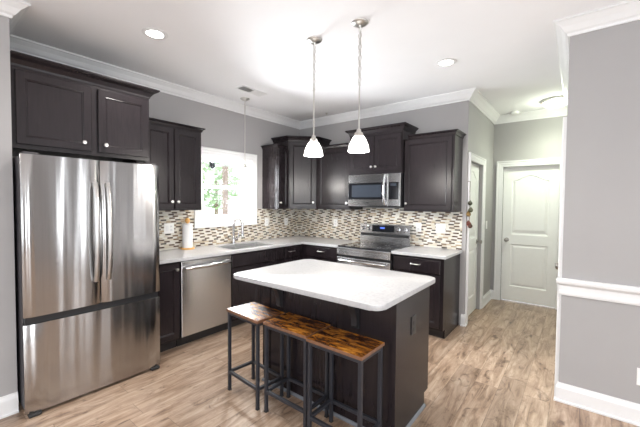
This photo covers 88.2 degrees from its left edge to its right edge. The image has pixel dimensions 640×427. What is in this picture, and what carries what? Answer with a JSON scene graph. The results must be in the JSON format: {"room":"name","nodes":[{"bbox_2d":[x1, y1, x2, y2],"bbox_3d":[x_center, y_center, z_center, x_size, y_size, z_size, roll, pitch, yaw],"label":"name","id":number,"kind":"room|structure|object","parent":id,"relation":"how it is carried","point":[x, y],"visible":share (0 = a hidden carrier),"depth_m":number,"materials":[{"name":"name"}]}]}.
{"room":"kitchen","nodes":[
{"label":"kitchen","id":0,"kind":"room"},
{"bbox_2d":[0,15,16,396],"bbox_3d":[-2.388,-0.026,2.409,0.661,2.790,0.120,2,2,38],"label":"wall","id":1,"kind":"structure","parent":0,"point":[8,351],"depth_m":2.23,"materials":[{"name":"paint"}]},
{"bbox_2d":[12,92,299,208],"bbox_3d":[-1.526,-0.076,4.146,0.120,2.790,3.920,2,2,38],"label":"wall","id":2,"kind":"structure","parent":0,"point":[224,129],"depth_m":4.32,"materials":[{"name":"paint"}]},
{"bbox_2d":[10,50,159,163],"bbox_3d":[-2.030,-0.796,2.827,0.666,0.643,1.003,2,2,38],"label":"upper cabinet","id":3,"kind":"object","parent":2,"relation":"attached to","point":[58,109],"visible":0.98,"depth_m":2.56,"materials":[{"name":"brown wood"}]},
{"bbox_2d":[135,117,204,210],"bbox_3d":[-1.655,-0.496,3.565,0.365,0.921,0.738,2,2,38],"label":"upper cabinet","id":4,"kind":"object","parent":2,"relation":"attached to","point":[174,147],"visible":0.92,"depth_m":3.49,"materials":[{"name":"brown wood"}]},
{"bbox_2d":[194,146,256,228],"bbox_3d":[-1.270,-0.334,4.441,0.143,1.010,0.990,2,2,38],"label":"window","id":5,"kind":"structure","parent":2,"relation":"in","point":[249,217],"depth_m":4.49,"materials":[{"name":"paint"}]},
{"bbox_2d":[261,143,288,208],"bbox_3d":[-0.652,-0.529,4.848,0.365,0.921,0.254,2,2,38],"label":"upper cabinet","id":6,"kind":"object","parent":2,"relation":"attached to","point":[275,157],"visible":1,"depth_m":4.78,"materials":[{"name":"brown wood"}]},
{"bbox_2d":[271,135,331,208],"bbox_3d":[-0.284,-0.608,5.077,0.658,1.068,0.658,2,2,38],"label":"upper cabinet","id":7,"kind":"object","parent":2,"relation":"attached to","point":[302,169],"visible":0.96,"depth_m":4.88,"materials":[{"name":"brown wood"}]},
{"bbox_2d":[159,208,462,250],"bbox_3d":[-0.168,0.189,3.680,2.605,0.486,2.751,2,2,38],"label":"tile backsplash","id":8,"kind":"structure","parent":2,"relation":"attached to","point":[303,222],"depth_m":4.50,"materials":[{"name":"tile"}]},
{"bbox_2d":[164,223,173,233],"bbox_3d":[-1.726,0.170,3.779,0.008,0.116,0.118,2,2,38],"label":"power outlet","id":9,"kind":"object","parent":8,"relation":"attached to","point":[168,227],"visible":1,"depth_m":3.77,"materials":[{"name":"white plastic"}]},
{"bbox_2d":[265,218,268,225],"bbox_3d":[-0.799,0.130,4.965,0.008,0.116,0.072,2,2,38],"label":"power outlet","id":10,"kind":"object","parent":8,"relation":"attached to","point":[266,219],"visible":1,"depth_m":4.96,"materials":[{"name":"white plastic"}]},
{"bbox_2d":[416,223,420,231],"bbox_3d":[1.277,0.180,4.280,0.072,0.116,0.008,2,2,38],"label":"power outlet","id":11,"kind":"object","parent":8,"relation":"attached to","point":[418,225],"visible":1,"depth_m":4.28,"materials":[{"name":"white plastic"}]},
{"bbox_2d":[436,224,445,232],"bbox_3d":[1.498,0.185,4.106,0.118,0.116,0.008,2,2,38],"label":"power outlet","id":12,"kind":"object","parent":8,"relation":"attached to","point":[440,228],"visible":1,"depth_m":4.11,"materials":[{"name":"white plastic"}]},
{"bbox_2d":[0,0,639,128],"bbox_3d":[-0.602,-1.355,2.442,9.340,0.104,5.981,0,2,-9],"label":"trim","id":13,"kind":"structure","parent":2,"relation":"attached to","point":[626,11],"depth_m":3.41,"materials":[{"name":"paint"}]},
{"bbox_2d":[0,299,638,426],"bbox_3d":[0.396,1.493,0.889,7.240,0.100,9.731,2,2,38],"label":"floor","id":14,"kind":"structure","parent":0,"point":[498,369],"depth_m":2.58,"materials":[{"name":"brown wood"}]},
{"bbox_2d":[12,151,159,418],"bbox_3d":[-1.948,0.466,2.747,0.844,1.791,0.910,2,2,38],"label":"refrigerator","id":15,"kind":"object","parent":14,"relation":"on","point":[87,268],"visible":1,"depth_m":2.44,"materials":[{"name":"metal"}]},
{"bbox_2d":[12,156,23,407],"bbox_3d":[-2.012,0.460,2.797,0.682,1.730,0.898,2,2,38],"label":"panel","id":16,"kind":"object","parent":15,"relation":"in","point":[15,161],"depth_m":2.29,"materials":[{"name":"paint"}]},
{"bbox_2d":[158,262,179,351],"bbox_3d":[-1.699,0.905,3.334,0.655,0.877,0.286,2,2,38],"label":"base cabinet","id":17,"kind":"object","parent":14,"relation":"on","point":[169,293],"visible":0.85,"depth_m":3.19,"materials":[{"name":"brown wood"}]},
{"bbox_2d":[176,255,231,346],"bbox_3d":[-1.388,0.900,3.659,0.649,0.871,0.595,2,2,38],"label":"dishwasher","id":18,"kind":"object","parent":14,"relation":"on","point":[205,283],"visible":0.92,"depth_m":3.47,"materials":[{"name":"silver metal"}]},
{"bbox_2d":[226,247,283,328],"bbox_3d":[-0.969,0.881,4.267,0.655,0.877,0.863,2,2,38],"label":"base cabinet","id":19,"kind":"object","parent":14,"relation":"on","point":[242,292],"visible":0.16,"depth_m":3.95,"materials":[{"name":"brown wood"}]},
{"bbox_2d":[226,302,284,410],"bbox_3d":[-0.496,1.061,2.533,0.397,0.639,0.258,2,3,43],"label":"bar stool","id":20,"kind":"object","parent":14,"relation":"on","point":[254,313],"visible":0.94,"depth_m":2.49,"materials":[{"name":"wood"},{"name":"metal"}]},
{"bbox_2d":[284,244,302,262],"bbox_3d":[-0.584,0.868,4.757,0.660,0.877,0.380,2,2,38],"label":"base cabinet","id":21,"kind":"object","parent":14,"relation":"on","point":[294,252],"visible":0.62,"depth_m":4.54,"materials":[{"name":"brown wood"}]},
{"bbox_2d":[263,312,330,426],"bbox_3d":[-0.163,1.072,2.281,0.397,0.639,0.258,2,2,38],"label":"bar stool","id":22,"kind":"object","parent":14,"relation":"on","point":[299,327],"visible":0.9,"depth_m":2.25,"materials":[{"name":"wood"},{"name":"metal"}]},
{"bbox_2d":[303,244,337,262],"bbox_3d":[-0.072,0.866,4.949,1.230,0.877,0.660,2,2,38],"label":"base cabinet","id":23,"kind":"object","parent":14,"relation":"on","point":[323,253],"visible":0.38,"depth_m":4.51,"materials":[{"name":"brown wood"}]},
{"bbox_2d":[159,235,360,263],"bbox_3d":[-0.711,0.429,4.110,1.231,0.032,2.750,2,2,38],"label":"countertop","id":24,"kind":"structure","parent":23,"relation":"on","point":[173,255],"depth_m":4.03,"materials":[{"name":"white stone"}]},
{"bbox_2d":[180,218,194,249],"bbox_3d":[-1.549,0.233,3.861,0.160,0.362,0.160,2,2,38],"label":"paper towel holder","id":25,"kind":"object","parent":24,"relation":"on","point":[187,220],"visible":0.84,"depth_m":3.83,"materials":[{"name":"brown wood"}]},
{"bbox_2d":[182,223,192,247],"bbox_3d":[-1.550,0.257,3.862,0.114,0.280,0.114,2,2,38],"label":"paper towel roll","id":26,"kind":"object","parent":25,"relation":"on","point":[187,229],"visible":1,"depth_m":3.82,"materials":[{"name":"white paper"}]},
{"bbox_2d":[231,217,243,243],"bbox_3d":[-1.063,0.224,4.371,0.238,0.355,0.121,2,2,38],"label":"kitchen faucet","id":27,"kind":"object","parent":24,"relation":"on","point":[236,218],"visible":1,"depth_m":4.38,"materials":[{"name":"silver metal"}]},
{"bbox_2d":[217,242,273,249],"bbox_3d":[-0.955,0.507,4.236,0.408,0.188,0.678,2,2,38],"label":"sink","id":28,"kind":"object","parent":24,"relation":"in","point":[253,244],"visible":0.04,"depth_m":4.35,"materials":[{"name":"metal"}]},
{"bbox_2d":[306,326,384,426],"bbox_3d":[0.148,1.083,2.005,0.397,0.639,0.258,2,2,39],"label":"bar stool","id":29,"kind":"object","parent":14,"relation":"on","point":[357,348],"visible":1,"depth_m":1.98,"materials":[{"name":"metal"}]},
{"bbox_2d":[262,286,429,426],"bbox_3d":[0.114,0.946,2.502,1.188,0.880,0.786,2,2,38],"label":"base cabinet","id":30,"kind":"object","parent":14,"relation":"on","point":[405,356],"visible":0.56,"depth_m":2.22,"materials":[{"name":"brown wood"}]},
{"bbox_2d":[234,259,434,310],"bbox_3d":[0.097,0.489,2.523,1.288,0.032,0.926,2,2,38],"label":"countertop","id":31,"kind":"structure","parent":30,"relation":"on","point":[366,288],"depth_m":2.33,"materials":[{"name":"white stone"}]},
{"bbox_2d":[411,315,415,335],"bbox_3d":[0.624,0.740,2.195,0.008,0.122,0.073,2,2,38],"label":"power outlet","id":32,"kind":"object","parent":30,"relation":"attached to","point":[413,319],"visible":1,"depth_m":2.18,"materials":[{"name":"plastic"}]},
{"bbox_2d":[337,222,412,270],"bbox_3d":[0.694,0.729,4.298,0.758,1.168,0.717,2,2,38],"label":"range","id":33,"kind":"object","parent":14,"relation":"on","point":[375,254],"visible":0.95,"depth_m":4.28,"materials":[{"name":"silver metal"}]},
{"bbox_2d":[338,254,392,270],"bbox_3d":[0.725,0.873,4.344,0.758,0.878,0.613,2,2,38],"label":"door","id":34,"kind":"structure","parent":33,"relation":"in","point":[340,255],"depth_m":4.00,"materials":[{"name":"silver metal"}]},
{"bbox_2d":[338,242,409,251],"bbox_3d":[0.701,0.425,4.294,0.758,0.018,0.555,2,2,38],"label":"cooktop","id":35,"kind":"object","parent":33,"relation":"in","point":[374,246],"depth_m":4.23,"materials":[{"name":"black metal"}]},
{"bbox_2d":[393,254,459,338],"bbox_3d":[1.251,0.911,3.916,0.588,0.877,0.660,2,2,38],"label":"base cabinet","id":36,"kind":"object","parent":14,"relation":"on","point":[444,293],"visible":0.41,"depth_m":3.63,"materials":[{"name":"brown wood"}]},
{"bbox_2d":[391,246,462,259],"bbox_3d":[1.270,0.453,3.898,0.617,0.032,0.646,2,2,38],"label":"countertop","id":37,"kind":"structure","parent":36,"relation":"on","point":[419,251],"depth_m":3.79,"materials":[{"name":"white stone"}]},
{"bbox_2d":[12,0,627,120],"bbox_3d":[0.420,-1.396,0.794,7.240,0.100,9.731,2,2,38],"label":"ceiling","id":38,"kind":"structure","parent":0,"point":[506,50],"depth_m":2.77,"materials":[{"name":"paint"}]},
{"bbox_2d":[141,27,167,39],"bbox_3d":[-1.300,-1.414,2.603,0.188,0.009,0.188,2,2,38],"label":"recessed light","id":39,"kind":"object","parent":38,"relation":"in","point":[154,33],"visible":1,"depth_m":2.59,"materials":[{"name":"paint"}]},
{"bbox_2d":[239,97,249,176],"bbox_3d":[-0.964,-0.970,4.242,0.140,0.999,0.140,2,2,38],"label":"pendant light","id":40,"kind":"object","parent":38,"relation":"hanging from","point":[244,172],"visible":1,"depth_m":4.22,"materials":[{"name":"white glass"}]},
{"bbox_2d":[236,85,266,96],"bbox_3d":[-0.813,-1.453,3.927,0.140,0.009,0.370,2,2,38],"label":"ceiling vent","id":41,"kind":"object","parent":38,"relation":"in","point":[242,88],"visible":1,"depth_m":3.91,"materials":[{"name":"metal"}]},
{"bbox_2d":[304,36,322,156],"bbox_3d":[-0.050,-0.943,2.703,0.156,0.936,0.156,2,2,38],"label":"pendant light","id":42,"kind":"object","parent":38,"relation":"hanging from","point":[313,148],"visible":1,"depth_m":2.68,"materials":[{"name":"white glass"}]},
{"bbox_2d":[348,18,368,152],"bbox_3d":[0.291,-0.930,2.437,0.156,0.939,0.156,2,2,38],"label":"pendant light","id":43,"kind":"object","parent":38,"relation":"hanging from","point":[358,144],"visible":1,"depth_m":2.42,"materials":[{"name":"white glass"}]},
{"bbox_2d":[435,58,456,66],"bbox_3d":[1.179,-1.409,3.091,0.188,0.009,0.188,2,2,38],"label":"recessed light","id":44,"kind":"object","parent":38,"relation":"in","point":[446,62],"visible":1,"depth_m":3.08,"materials":[{"name":"paint"}]},
{"bbox_2d":[511,111,519,114],"bbox_3d":[2.784,-1.436,4.715,0.110,0.035,0.110,2,2,38],"label":"smoke detector","id":45,"kind":"object","parent":38,"relation":"attached to","point":[512,112],"visible":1,"depth_m":4.69,"materials":[{"name":"white plastic"}]},
{"bbox_2d":[540,96,567,107],"bbox_3d":[2.979,-1.387,4.170,0.330,0.094,0.330,2,2,38],"label":"flush ceiling light","id":46,"kind":"object","parent":38,"relation":"attached to","point":[559,101],"visible":0.88,"depth_m":4.09,"materials":[{"name":"white glass"}]},
{"bbox_2d":[300,100,471,324],"bbox_3d":[0.735,-0.078,4.791,2.649,2.790,0.120,2,2,38],"label":"wall","id":47,"kind":"structure","parent":0,"point":[457,115],"depth_m":4.10,"materials":[{"name":"paint"}]},
{"bbox_2d":[316,143,362,209],"bbox_3d":[0.270,-0.521,4.833,0.615,0.921,0.365,2,2,38],"label":"upper cabinet","id":48,"kind":"object","parent":47,"relation":"attached to","point":[333,168],"visible":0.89,"depth_m":4.71,"materials":[{"name":"brown wood"}]},
{"bbox_2d":[348,173,403,207],"bbox_3d":[0.779,-0.298,4.368,0.752,0.427,0.460,2,2,38],"label":"microwave oven","id":49,"kind":"object","parent":47,"relation":"attached to","point":[387,189],"visible":0.98,"depth_m":4.20,"materials":[{"name":"silver metal"}]},
{"bbox_2d":[345,122,418,174],"bbox_3d":[0.802,-0.812,4.377,0.866,0.595,0.415,2,2,38],"label":"upper cabinet","id":50,"kind":"object","parent":47,"relation":"attached to","point":[386,143],"visible":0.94,"depth_m":4.18,"materials":[{"name":"brown wood"}]},
{"bbox_2d":[404,129,465,211],"bbox_3d":[1.367,-0.484,3.975,0.632,0.921,0.365,2,2,38],"label":"upper cabinet","id":51,"kind":"object","parent":47,"relation":"attached to","point":[433,160],"visible":1,"depth_m":3.85,"materials":[{"name":"brown wood"}]},
{"bbox_2d":[460,314,466,326],"bbox_3d":[1.730,1.282,3.979,0.061,0.139,0.061,2,2,38],"label":"baseboard","id":52,"kind":"structure","parent":47,"relation":"attached to","point":[463,316],"depth_m":3.97,"materials":[{"name":"paint"}]},
{"bbox_2d":[466,181,472,227],"bbox_3d":[1.774,-0.104,3.917,0.058,0.560,0.082,-1,2,-35],"label":"hanging ornament","id":53,"kind":"object","parent":47,"relation":"hanging from","point":[468,214],"visible":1,"depth_m":3.91,"materials":[{"name":"wicker"}]},
{"bbox_2d":[470,104,493,308],"bbox_3d":[2.190,-0.060,4.600,0.120,2.790,1.371,2,2,38],"label":"wall","id":54,"kind":"structure","parent":0,"point":[482,128],"depth_m":4.64,"materials":[{"name":"paint"}]},
{"bbox_2d":[468,163,481,315],"bbox_3d":[2.002,0.342,4.322,0.107,1.985,0.667,2,2,38],"label":"door","id":55,"kind":"structure","parent":54,"relation":"in","point":[474,168],"depth_m":4.43,"materials":[{"name":"paint"}]},
{"bbox_2d":[465,152,485,323],"bbox_3d":[2.033,0.301,4.297,0.024,2.084,0.845,2,2,38],"label":"trim","id":56,"kind":"structure","parent":54,"relation":"attached to","point":[473,157],"depth_m":4.34,"materials":[{"name":"paint"}]},
{"bbox_2d":[483,289,492,306],"bbox_3d":[2.484,1.258,4.894,0.051,0.139,0.601,2,2,38],"label":"baseboard","id":57,"kind":"structure","parent":54,"relation":"attached to","point":[488,296],"depth_m":4.94,"materials":[{"name":"paint"}]},
{"bbox_2d":[490,116,566,298],"bbox_3d":[3.181,-0.058,4.772,1.471,2.790,0.120,2,2,38],"label":"wall","id":58,"kind":"structure","parent":0,"point":[537,138],"depth_m":4.84,"materials":[{"name":"paint"}]},
{"bbox_2d":[493,158,561,309],"bbox_3d":[3.032,0.277,4.806,0.870,2.114,0.024,2,2,38],"label":"trim","id":59,"kind":"structure","parent":58,"relation":"attached to","point":[548,161],"depth_m":5.02,"materials":[{"name":"paint"}]},
{"bbox_2d":[501,164,559,307],"bbox_3d":[3.056,0.315,4.838,0.692,2.020,0.107,2,2,38],"label":"door","id":60,"kind":"structure","parent":58,"relation":"in","point":[530,193],"depth_m":4.84,"materials":[{"name":"paint"}]},
{"bbox_2d":[559,20,639,403],"bbox_3d":[3.217,0.053,1.405,3.506,2.790,0.120,2,2,38],"label":"wall","id":61,"kind":"structure","parent":0,"point":[599,352],"depth_m":2.30,"materials":[{"name":"paint"}]},
{"bbox_2d":[554,381,639,426],"bbox_3d":[3.107,1.376,1.440,3.412,0.139,0.037,2,2,38],"label":"baseboard","id":62,"kind":"structure","parent":61,"relation":"attached to","point":[602,404],"depth_m":2.33,"materials":[{"name":"paint"}]},
{"bbox_2d":[556,277,639,305],"bbox_3d":[3.107,0.585,1.413,3.422,0.125,0.046,2,2,38],"label":"trim","id":63,"kind":"structure","parent":61,"relation":"attached to","point":[624,294],"depth_m":2.31,"materials":[{"name":"paint"}]},
{"bbox_2d":[636,368,639,384],"bbox_3d":[2.147,1.089,2.187,0.072,0.116,0.008,2,2,38],"label":"power outlet","id":64,"kind":"object","parent":61,"relation":"attached to","point":[638,369],"visible":1,"depth_m":2.20,"materials":[{"name":"white plastic"}]},
{"bbox_3d":[2.689,-0.019,3.478,0.120,2.790,2.526,2,2,38],"label":"wall","id":65,"kind":"structure","parent":0,"visible":0},
{"bbox_2d":[554,117,566,395],"bbox_3d":[2.078,0.334,2.828,0.024,2.114,0.905,2,2,38],"label":"trim","id":66,"kind":"structure","parent":65,"relation":"attached to","point":[564,135],"depth_m":2.47,"materials":[{"name":"paint"}]},
{"bbox_3d":[-3.505,0.026,0.541,0.120,2.790,4.200,2,2,38],"label":"wall","id":67,"kind":"structure","parent":0,"visible":0},
{"bbox_2d":[0,391,18,418],"bbox_3d":[-3.421,1.350,0.588,0.026,0.139,4.321,2,2,38],"label":"baseboard","id":68,"kind":"structure","parent":67,"relation":"attached to","point":[8,403],"depth_m":2.25,"materials":[{"name":"paint"}]},
{"label":"outside","id":69,"kind":"structure","parent":0,"visible":0},
{"bbox_3d":[-14.302,1.102,22.847,36.800,0.200,70.000,2,2,38],"label":"lawn","id":70,"kind":"structure","parent":69,"visible":0},
{"bbox_2d":[202,161,240,214],"bbox_3d":[-5.717,-0.953,18.183,2.858,4.370,2.755,2,2,38],"label":"tree","id":71,"kind":"object","parent":70,"relation":"on","point":[208,171],"visible":0.56,"depth_m":17.79,"materials":[{"name":"green plant"}]},
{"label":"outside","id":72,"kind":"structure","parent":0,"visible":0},
{"bbox_3d":[-1.979,1.433,6.241,3.070,0.130,9.000,2,2,38],"label":"floor","id":73,"kind":"structure","parent":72,"visible":0},
{"bbox_2d":[220,163,229,214],"bbox_3d":[-2.251,0.027,7.839,0.180,2.570,0.180,2,2,38],"label":"porch post","id":74,"kind":"object","parent":73,"relation":"on","point":[224,166],"visible":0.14,"depth_m":7.78,"materials":[{"name":"paint"}]},
{"bbox_3d":[-2.929,-1.319,6.911,0.200,0.169,9.000,2,2,38],"label":"beam","id":75,"kind":"structure","parent":74,"relation":"on","visible":0},
{"bbox_3d":[-1.876,-1.399,6.086,2.870,0.059,9.000,2,2,38],"label":"ceiling","id":76,"kind":"structure","parent":75,"relation":"on","visible":0},
{"bbox_2d":[209,161,214,168],"bbox_3d":[-1.935,-1.083,5.919,0.130,0.560,0.150,2,2,38],"label":"lantern","id":77,"kind":"object","parent":76,"relation":"hanging from","point":[211,164],"visible":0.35,"depth_m":5.88,"materials":[{"name":"black plastic"}]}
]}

